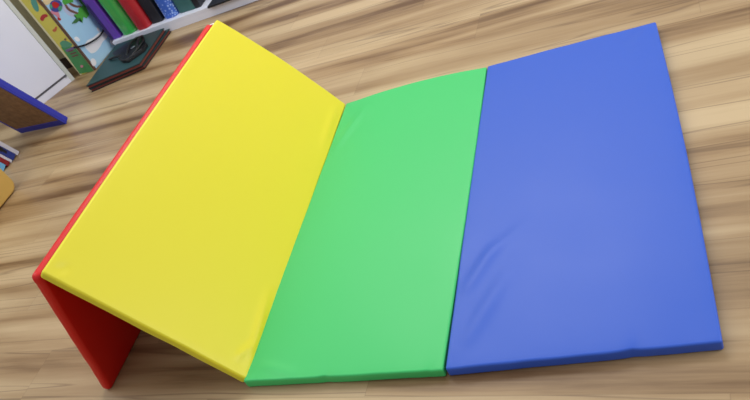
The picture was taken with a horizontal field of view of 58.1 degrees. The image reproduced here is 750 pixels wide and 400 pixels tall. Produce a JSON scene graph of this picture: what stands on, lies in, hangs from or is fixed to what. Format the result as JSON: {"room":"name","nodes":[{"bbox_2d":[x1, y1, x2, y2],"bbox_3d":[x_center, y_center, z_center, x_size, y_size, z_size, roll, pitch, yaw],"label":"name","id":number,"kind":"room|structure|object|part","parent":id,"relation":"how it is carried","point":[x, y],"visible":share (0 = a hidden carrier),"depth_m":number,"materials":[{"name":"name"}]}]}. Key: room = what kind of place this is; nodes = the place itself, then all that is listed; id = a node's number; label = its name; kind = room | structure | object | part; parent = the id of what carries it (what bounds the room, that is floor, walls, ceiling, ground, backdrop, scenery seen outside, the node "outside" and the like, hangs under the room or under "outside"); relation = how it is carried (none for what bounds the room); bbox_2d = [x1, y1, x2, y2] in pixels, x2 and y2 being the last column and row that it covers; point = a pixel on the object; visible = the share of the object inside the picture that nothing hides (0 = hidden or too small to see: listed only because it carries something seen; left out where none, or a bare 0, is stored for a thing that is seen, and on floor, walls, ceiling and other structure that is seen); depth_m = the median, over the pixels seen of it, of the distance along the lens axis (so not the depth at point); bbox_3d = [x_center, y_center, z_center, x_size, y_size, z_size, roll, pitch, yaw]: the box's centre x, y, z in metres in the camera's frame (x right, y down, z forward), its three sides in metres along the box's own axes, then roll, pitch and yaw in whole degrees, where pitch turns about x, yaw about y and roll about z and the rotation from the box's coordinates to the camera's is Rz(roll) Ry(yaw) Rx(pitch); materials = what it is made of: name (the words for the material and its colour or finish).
{"room":"children's room","nodes":[
{"label":"children's room","id":0,"kind":"room"},
{"bbox_2d":[10,0,64,58],"bbox_3d":[-2.701,-1.956,3.999,0.645,2.700,0.360,-11,41,24],"label":"wall","id":1,"kind":"structure","parent":0,"point":[16,3],"depth_m":4.45,"materials":[{"name":"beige paint"}]},
{"bbox_2d":[59,57,72,68],"bbox_3d":[-2.201,-0.913,4.646,0.650,0.075,0.015,-11,41,24],"label":"baseboard","id":2,"kind":"structure","parent":1,"relation":"attached to","point":[64,61],"depth_m":4.59,"materials":[{"name":"brown"}]},
{"bbox_2d":[0,0,749,399],"bbox_3d":[-0.703,0.366,2.222,7.400,0.050,5.850,-11,41,24],"label":"floor","id":3,"kind":"structure","parent":0,"point":[354,50],"depth_m":2.34,"materials":[{"name":"laminate"}]},
{"bbox_2d":[0,162,4,171],"bbox_3d":[-2.177,-0.205,3.655,0.202,0.243,0.129,-11,41,24],"label":"book","id":4,"kind":"object","parent":3,"relation":"on","point":[2,166],"visible":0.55,"depth_m":3.70,"materials":[{"name":"blue paper"}]},
{"bbox_2d":[0,157,9,166],"bbox_3d":[-2.173,-0.236,3.678,0.201,0.255,0.117,-11,41,24],"label":"book","id":5,"kind":"object","parent":3,"relation":"on","point":[2,160],"visible":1,"depth_m":3.72,"materials":[{"name":"red paper"}]},
{"bbox_2d":[0,154,11,162],"bbox_3d":[-2.170,-0.253,3.692,0.201,0.259,0.107,-11,41,24],"label":"book","id":6,"kind":"object","parent":3,"relation":"on","point":[1,156],"visible":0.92,"depth_m":3.73,"materials":[{"name":"white paper"}]},
{"bbox_2d":[0,169,13,207],"bbox_3d":[-2.114,0.003,3.269,0.394,0.360,0.476,-11,41,24],"label":"storage box","id":7,"kind":"object","parent":3,"relation":"on","point":[6,184],"visible":1,"depth_m":3.38,"materials":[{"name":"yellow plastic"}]},
{"bbox_2d":[0,146,14,160],"bbox_3d":[-2.169,-0.283,3.704,0.202,0.287,0.139,-11,41,24],"label":"book","id":8,"kind":"object","parent":3,"relation":"on","point":[3,151],"visible":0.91,"depth_m":3.74,"materials":[{"name":"blue paper"}]},
{"bbox_2d":[0,141,18,155],"bbox_3d":[-2.164,-0.308,3.726,0.201,0.291,0.127,-11,41,24],"label":"book","id":9,"kind":"object","parent":3,"relation":"on","point":[2,144],"visible":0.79,"depth_m":3.76,"materials":[{"name":"white paper"}]},
{"bbox_2d":[0,78,67,132],"bbox_3d":[-2.085,-0.556,3.708,0.430,0.592,0.260,-5,43,30],"label":"leaning board","id":10,"kind":"object","parent":3,"relation":"on","point":[21,112],"visible":1,"depth_m":3.77,"materials":[{"name":"blue"}]},
{"bbox_2d":[0,0,74,102],"bbox_3d":[-2.485,-1.251,3.867,0.210,1.700,0.420,16,56,45],"label":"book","id":11,"kind":"object","parent":3,"relation":"on","point":[27,63],"visible":0.69,"depth_m":4.16,"materials":[{"name":"grey laminate"}]},
{"bbox_2d":[19,0,114,74],"bbox_3d":[-1.970,-1.223,4.260,0.153,0.785,0.389,-11,41,24],"label":"box","id":12,"kind":"object","parent":3,"relation":"on","point":[69,24],"visible":0.88,"depth_m":4.26,"materials":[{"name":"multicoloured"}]},
{"bbox_2d":[42,0,114,67],"bbox_3d":[-1.913,-1.238,4.235,0.005,0.772,0.373,-11,41,24],"label":"book","id":13,"kind":"object","parent":12,"relation":"attached to","point":[72,18],"depth_m":4.28,"materials":[{"name":"multicoloured paper"}]},
{"bbox_2d":[90,29,170,91],"bbox_3d":[-1.511,-0.856,4.149,0.438,0.024,0.509,-11,41,24],"label":"book","id":14,"kind":"object","parent":3,"relation":"on","point":[167,32],"visible":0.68,"depth_m":4.02,"materials":[{"name":"black paper"}]},
{"bbox_2d":[86,28,165,88],"bbox_3d":[-1.524,-0.868,4.129,0.444,0.026,0.493,-11,41,24],"label":"book","id":15,"kind":"object","parent":14,"relation":"on","point":[111,69],"visible":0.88,"depth_m":4.04,"materials":[{"name":"teal paper"}]},
{"bbox_2d":[108,35,147,62],"bbox_3d":[-1.510,-0.921,4.125,0.263,0.042,0.355,-38,37,-11],"label":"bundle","id":16,"kind":"object","parent":15,"relation":"on","point":[134,48],"visible":1,"depth_m":4.08,"materials":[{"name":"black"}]},
{"bbox_2d":[112,0,256,44],"bbox_3d":[-0.074,-1.779,3.467,3.975,0.949,0.356,-11,41,24],"label":"display shelf","id":17,"kind":"object","parent":3,"relation":"on","point":[180,20],"visible":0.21,"depth_m":4.17,"materials":[{"name":"white laminate"}]},
{"bbox_2d":[81,0,122,39],"bbox_3d":[-1.773,-1.322,4.350,0.085,0.520,0.255,-11,41,24],"label":"folder","id":18,"kind":"object","parent":17,"relation":"on","point":[95,8],"visible":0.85,"depth_m":4.33,"materials":[{"name":"purple"}]},
{"bbox_2d":[98,0,137,34],"bbox_3d":[-1.669,-1.331,4.307,0.124,0.500,0.256,-11,41,24],"label":"book","id":19,"kind":"object","parent":17,"relation":"on","point":[114,9],"visible":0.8,"depth_m":4.29,"materials":[{"name":"green"}]},
{"bbox_2d":[118,0,152,29],"bbox_3d":[-1.545,-1.337,4.262,0.121,0.460,0.255,-11,41,24],"label":"folder","id":20,"kind":"object","parent":17,"relation":"on","point":[134,10],"visible":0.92,"depth_m":4.25,"materials":[{"name":"red"}]},
{"bbox_2d":[137,0,164,23],"bbox_3d":[-1.438,-1.368,4.242,0.099,0.440,0.255,-11,41,24],"label":"book","id":21,"kind":"object","parent":17,"relation":"on","point":[150,7],"visible":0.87,"depth_m":4.24,"materials":[{"name":"black"}]},
{"bbox_2d":[154,0,179,18],"bbox_3d":[-1.329,-1.370,4.204,0.134,0.400,0.255,-11,41,24],"label":"book","id":22,"kind":"object","parent":17,"relation":"on","point":[168,8],"visible":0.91,"depth_m":4.20,"materials":[{"name":"blue"}]},
{"bbox_2d":[172,0,194,12],"bbox_3d":[-1.214,-1.399,4.159,0.146,0.400,0.265,-11,41,24],"label":"folder","id":23,"kind":"object","parent":17,"relation":"on","point":[183,6],"visible":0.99,"depth_m":4.17,"materials":[{"name":"teal"}]},
{"bbox_2d":[191,0,205,7],"bbox_3d":[-1.133,-1.402,4.125,0.053,0.380,0.256,-11,41,24],"label":"folder","id":24,"kind":"object","parent":17,"relation":"on","point":[197,3],"visible":1,"depth_m":4.14,"materials":[{"name":"black"}]},
{"bbox_2d":[207,0,230,8],"bbox_3d":[-0.854,-1.269,4.087,0.287,0.012,0.266,-11,41,24],"label":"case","id":25,"kind":"object","parent":17,"relation":"on","point":[213,3],"visible":1,"depth_m":4.04,"materials":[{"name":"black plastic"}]},
{"bbox_2d":[32,20,723,388],"bbox_3d":[-0.049,-0.161,1.932,1.687,0.498,1.261,-11,41,24],"label":"mat","id":26,"kind":"object","parent":3,"relation":"on","point":[540,209],"visible":1,"depth_m":1.86,"materials":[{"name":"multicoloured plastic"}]},
{"bbox_3d":[-0.702,-0.045,2.248,0.198,0.492,1.220,-11,41,24],"label":"panel","id":27,"kind":"part","parent":26,"relation":"part of","materials":[{"name":"red plastic"}]},
{"bbox_3d":[-0.464,-0.091,2.125,0.341,0.488,1.233,-11,41,24],"label":"panel","id":28,"kind":"part","parent":26,"relation":"part of","materials":[{"name":"yellow plastic"}]},
{"bbox_3d":[0.029,0.007,2.072,0.568,0.034,1.238,-11,41,24],"label":"panel","id":29,"kind":"part","parent":26,"relation":"part of","materials":[{"name":"green leather"}]},
{"bbox_3d":[0.532,-0.084,1.832,0.572,0.036,1.219,-11,41,24],"label":"panel","id":30,"kind":"part","parent":26,"relation":"part of","materials":[{"name":"blue plastic"}]}
]}

